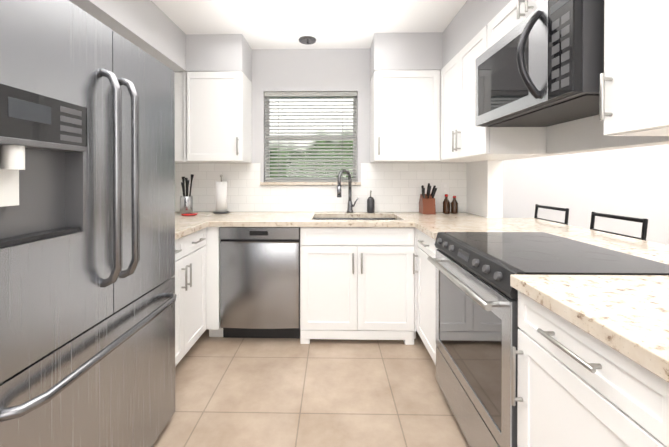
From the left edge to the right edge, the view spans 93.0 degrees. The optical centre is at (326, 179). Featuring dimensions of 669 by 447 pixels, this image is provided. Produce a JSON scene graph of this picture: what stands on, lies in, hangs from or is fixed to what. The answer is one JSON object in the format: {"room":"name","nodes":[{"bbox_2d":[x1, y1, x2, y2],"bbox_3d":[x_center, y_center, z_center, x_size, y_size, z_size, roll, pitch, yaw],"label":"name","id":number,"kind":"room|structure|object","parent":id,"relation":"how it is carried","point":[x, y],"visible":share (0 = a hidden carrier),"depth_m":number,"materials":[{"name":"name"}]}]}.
{"room":"kitchen","nodes":[
{"label":"kitchen","id":0,"kind":"room"},
{"bbox_2d":[151,0,466,48],"bbox_3d":[1.394,-1.256,0.147,6.220,0.100,5.900,0,0,1],"label":"ceiling","id":1,"kind":"structure","parent":0,"point":[288,24],"depth_m":2.42,"materials":[{"name":"white paint"}]},
{"bbox_2d":[69,0,188,71],"bbox_3d":[-1.399,-1.052,0.200,0.335,0.308,5.600,0,0,1],"label":"soffit","id":2,"kind":"structure","parent":1,"relation":"attached to","point":[151,28],"depth_m":2.13,"materials":[{"name":"grey paint"}]},
{"bbox_2d":[189,34,251,81],"bbox_3d":[-0.932,-1.067,2.831,0.450,0.308,0.320,0,0,1],"label":"soffit","id":3,"kind":"structure","parent":1,"relation":"attached to","point":[207,52],"depth_m":2.67,"materials":[{"name":"grey paint"}]},
{"bbox_2d":[299,36,315,44],"bbox_3d":[-0.168,-1.212,2.776,0.156,0.015,0.156,0,0,1],"label":"recessed light","id":4,"kind":"object","parent":1,"relation":"in","point":[307,40],"visible":0.96,"depth_m":2.76,"materials":[{"name":"metal"}]},
{"bbox_2d":[370,32,440,80],"bbox_3d":[0.673,-1.067,2.802,0.540,0.308,0.320,0,0,1],"label":"soffit","id":5,"kind":"structure","parent":1,"relation":"attached to","point":[388,51],"depth_m":2.64,"materials":[{"name":"grey paint"}]},
{"bbox_2d":[441,0,510,68],"bbox_3d":[1.087,-1.052,0.154,0.335,0.308,5.600,0,0,1],"label":"soffit","id":6,"kind":"structure","parent":1,"relation":"attached to","point":[474,15],"depth_m":2.17,"materials":[{"name":"grey paint"}]},
{"bbox_2d":[152,329,469,446],"bbox_3d":[1.394,1.284,0.161,6.220,0.100,5.900,0,0,1],"label":"floor","id":7,"kind":"structure","parent":0,"point":[261,392],"depth_m":1.79,"materials":[{"name":"tile"}]},
{"bbox_2d":[0,0,176,446],"bbox_3d":[-1.131,0.341,1.173,0.825,1.775,0.910,0,0,1],"label":"refrigerator","id":8,"kind":"object","parent":7,"relation":"on","point":[88,295],"visible":1,"depth_m":1.03,"materials":[{"name":"silver metal"}]},
{"bbox_2d":[174,228,205,366],"bbox_3d":[-1.215,0.790,2.005,0.631,0.868,0.715,0,0,1],"label":"base cabinet","id":9,"kind":"object","parent":7,"relation":"on","point":[190,288],"visible":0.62,"depth_m":2.02,"materials":[{"name":"white wood"}]},
{"bbox_2d":[175,220,210,239],"bbox_3d":[-1.203,0.334,1.979,0.656,0.040,0.670,0,0,1],"label":"countertop","id":10,"kind":"structure","parent":9,"relation":"on","point":[183,228],"depth_m":2.14,"materials":[{"name":"stone"}]},
{"bbox_2d":[205,227,304,343],"bbox_3d":[-0.539,0.786,2.674,0.733,0.868,0.639,0,0,1],"label":"base cabinet","id":11,"kind":"object","parent":7,"relation":"on","point":[212,245],"depth_m":2.36,"materials":[{"name":"white wood"}]},
{"bbox_2d":[219,227,299,337],"bbox_3d":[-0.493,0.787,2.667,0.596,0.866,0.651,0,0,1],"label":"dishwasher","id":12,"kind":"object","parent":7,"relation":"on","point":[259,282],"visible":0.88,"depth_m":2.35,"materials":[{"name":"silver metal"}]},
{"bbox_2d":[305,227,416,344],"bbox_3d":[0.248,0.786,2.659,0.879,0.868,0.639,0,0,1],"label":"base cabinet","id":13,"kind":"object","parent":7,"relation":"on","point":[358,283],"depth_m":2.34,"materials":[{"name":"white wood"}]},
{"bbox_2d":[413,229,436,364],"bbox_3d":[0.973,0.789,2.091,0.629,0.868,0.461,0,0,1],"label":"base cabinet","id":14,"kind":"object","parent":7,"relation":"on","point":[426,271],"depth_m":2.11,"materials":[{"name":"white wood"}]},
{"bbox_2d":[175,212,498,226],"bbox_3d":[-0.123,0.330,2.649,2.790,0.040,0.666,0,0,1],"label":"countertop","id":15,"kind":"structure","parent":14,"relation":"on","point":[232,219],"depth_m":2.50,"materials":[{"name":"stone"}]},
{"bbox_2d":[180,174,193,213],"bbox_3d":[-1.266,0.132,2.865,0.108,0.352,0.108,0,0,1],"label":"utensil crock","id":16,"kind":"object","parent":15,"relation":"on","point":[186,203],"visible":0.98,"depth_m":2.83,"materials":[{"name":"silver metal"}]},
{"bbox_2d":[181,213,197,215],"bbox_3d":[-1.169,0.301,2.704,0.132,0.016,0.132,0,0,1],"label":"spoon rest","id":17,"kind":"object","parent":15,"relation":"on","point":[187,214],"visible":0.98,"depth_m":2.66,"materials":[{"name":"red ceramic"}]},
{"bbox_2d":[213,175,229,213],"bbox_3d":[-0.956,0.133,2.884,0.140,0.350,0.140,0,0,1],"label":"paper towel holder","id":18,"kind":"object","parent":15,"relation":"on","point":[221,197],"visible":1,"depth_m":2.84,"materials":[{"name":"white paper"}]},
{"bbox_2d":[337,169,357,212],"bbox_3d":[0.192,0.109,2.844,0.202,0.399,0.187,0,0,1],"label":"faucet","id":19,"kind":"object","parent":15,"relation":"on","point":[350,204],"visible":1,"depth_m":2.89,"materials":[{"name":"metal"}]},
{"bbox_2d":[314,218,395,219],"bbox_3d":[0.245,0.450,2.638,0.738,0.196,0.448,0,0,1],"label":"sink basin","id":20,"kind":"object","parent":15,"relation":"in","point":[354,219],"visible":0.02,"depth_m":2.85,"materials":[{"name":"silver metal"}]},
{"bbox_2d":[367,190,374,212],"bbox_3d":[0.404,0.205,2.896,0.069,0.206,0.086,0,0,1],"label":"soap dispenser","id":21,"kind":"object","parent":15,"relation":"on","point":[370,204],"visible":1,"depth_m":2.88,"materials":[{"name":"grey"}]},
{"bbox_2d":[419,183,436,213],"bbox_3d":[0.903,0.172,2.833,0.126,0.273,0.164,0,0,1],"label":"knife block","id":22,"kind":"object","parent":15,"relation":"on","point":[427,203],"visible":1,"depth_m":2.79,"materials":[{"name":"brown wood"}]},
{"bbox_2d":[443,194,449,213],"bbox_3d":[1.073,0.222,2.842,0.060,0.173,0.060,0,0,1],"label":"bottle","id":23,"kind":"object","parent":15,"relation":"on","point":[446,205],"visible":1,"depth_m":2.82,"materials":[{"name":"brown glass"}]},
{"bbox_2d":[451,196,457,213],"bbox_3d":[1.154,0.229,2.860,0.060,0.158,0.060,0,0,1],"label":"bottle","id":24,"kind":"object","parent":15,"relation":"on","point":[454,206],"visible":1,"depth_m":2.84,"materials":[{"name":"brown glass"}]},
{"bbox_2d":[411,218,668,381],"bbox_3d":[1.121,0.339,1.010,1.018,0.040,3.898,0,0,1],"label":"countertop","id":25,"kind":"structure","parent":14,"relation":"on","point":[627,316],"depth_m":0.90,"materials":[{"name":"stone"}]},
{"bbox_2d":[427,232,668,446],"bbox_3d":[0.914,0.754,1.462,0.692,0.885,0.792,0,0,1],"label":"range","id":26,"kind":"object","parent":7,"relation":"on","point":[477,327],"visible":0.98,"depth_m":1.32,"materials":[{"name":"silver metal"}]},
{"bbox_2d":[534,204,568,224],"bbox_3d":[1.654,0.720,2.594,0.412,1.001,0.400,0,0,1],"label":"stool","id":27,"kind":"object","parent":7,"relation":"on","point":[537,206],"visible":0.17,"depth_m":2.53,"materials":[{"name":"black metal"}]},
{"bbox_2d":[511,291,668,446],"bbox_3d":[0.950,0.797,0.807,0.629,0.868,0.508,0,0,1],"label":"base cabinet","id":28,"kind":"object","parent":7,"relation":"on","point":[577,387],"depth_m":0.81,"materials":[{"name":"white wood"}]},
{"bbox_2d":[590,212,647,240],"bbox_3d":[1.643,0.724,1.994,0.412,1.001,0.400,0,0,1],"label":"stool","id":29,"kind":"object","parent":7,"relation":"on","point":[644,221],"visible":0.25,"depth_m":1.93,"materials":[{"name":"black metal"}]},
{"bbox_2d":[175,49,668,244],"bbox_3d":[1.447,-0.002,3.029,6.220,2.440,0.150,0,0,1],"label":"wall","id":30,"kind":"structure","parent":0,"point":[630,182],"depth_m":2.94,"materials":[{"name":"grey paint"}]},
{"bbox_2d":[174,71,251,162],"bbox_3d":[-1.112,-0.532,2.818,0.806,0.775,0.356,0,0,1],"label":"upper cabinet","id":31,"kind":"object","parent":30,"relation":"attached to","point":[213,117],"visible":0.85,"depth_m":2.68,"materials":[{"name":"white wood"}]},
{"bbox_2d":[260,182,360,184],"bbox_3d":[-0.151,0.042,3.003,0.945,0.028,0.104,0,0,1],"label":"window sill","id":32,"kind":"structure","parent":30,"relation":"attached to","point":[305,183],"depth_m":2.95,"materials":[{"name":"stone"}]},
{"bbox_2d":[265,97,356,179],"bbox_3d":[-0.150,-0.400,3.073,0.885,0.855,0.055,0,0,1],"label":"window","id":33,"kind":"structure","parent":30,"relation":"in","point":[268,124],"depth_m":3.06,"materials":[{"name":"clear glass"}]},
{"bbox_2d":[264,92,356,181],"bbox_3d":[-0.151,-0.400,3.013,0.877,0.847,0.040,0,0,1],"label":"window blinds","id":34,"kind":"object","parent":33,"relation":"attached to","point":[310,94],"visible":0.96,"depth_m":3.01,"materials":[{"name":"grey plastic"}]},
{"bbox_2d":[175,163,466,211],"bbox_3d":[-0.104,0.078,2.980,2.820,0.456,0.006,0,0,1],"label":"tile backsplash","id":35,"kind":"structure","parent":30,"relation":"attached to","point":[394,187],"depth_m":2.96,"materials":[{"name":"white tile"}]},
{"bbox_2d":[441,182,448,194],"bbox_3d":[1.103,0.088,2.951,0.075,0.120,0.006,0,0,1],"label":"electrical outlet plate","id":36,"kind":"object","parent":35,"relation":"attached to","point":[444,188],"visible":0.96,"depth_m":2.95,"materials":[{"name":"white plastic"}]},
{"bbox_2d":[370,70,440,162],"bbox_3d":[0.686,-0.532,2.785,0.563,0.758,0.356,0,0,1],"label":"upper cabinet","id":37,"kind":"object","parent":30,"relation":"attached to","point":[405,116],"visible":0.94,"depth_m":2.65,"materials":[{"name":"white wood"}]},
{"bbox_2d":[467,114,668,217],"bbox_3d":[1.314,0.014,0.156,0.120,2.440,5.600,0,0,1],"label":"wall","id":38,"kind":"structure","parent":0,"point":[485,183],"depth_m":1.79,"materials":[{"name":"white paint"}]},
{"bbox_2d":[431,25,546,162],"bbox_3d":[1.101,-0.529,2.403,0.386,0.758,1.104,0,0,1],"label":"upper cabinet","id":39,"kind":"object","parent":38,"relation":"attached to","point":[464,139],"visible":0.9,"depth_m":2.10,"materials":[{"name":"white wood"}]},
{"bbox_2d":[487,0,546,49],"bbox_3d":[1.083,-0.803,1.450,0.386,0.201,0.788,0,0,1],"label":"upper cabinet","id":40,"kind":"object","parent":38,"relation":"attached to","point":[508,17],"visible":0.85,"depth_m":1.62,"materials":[{"name":"white wood"}]},
{"bbox_2d":[475,0,603,126],"bbox_3d":[1.024,-0.498,1.470,0.505,0.401,0.753,0,0,1],"label":"microwave","id":41,"kind":"object","parent":40,"relation":"attached to","point":[542,65],"visible":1,"depth_m":1.27,"materials":[{"name":"silver metal"}]},
{"bbox_2d":[599,0,668,135],"bbox_3d":[1.090,-0.521,0.827,0.349,0.758,0.447,0,0,1],"label":"upper cabinet","id":42,"kind":"object","parent":38,"relation":"attached to","point":[634,89],"visible":1,"depth_m":0.92,"materials":[{"name":"white wood"}]},
{"label":"outside","id":43,"kind":"structure","parent":0,"visible":0},
{"bbox_2d":[270,99,352,176],"bbox_3d":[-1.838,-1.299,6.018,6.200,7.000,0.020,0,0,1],"label":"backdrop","id":44,"kind":"structure","parent":43,"point":[307,110],"depth_m":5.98,"materials":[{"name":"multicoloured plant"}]}
]}

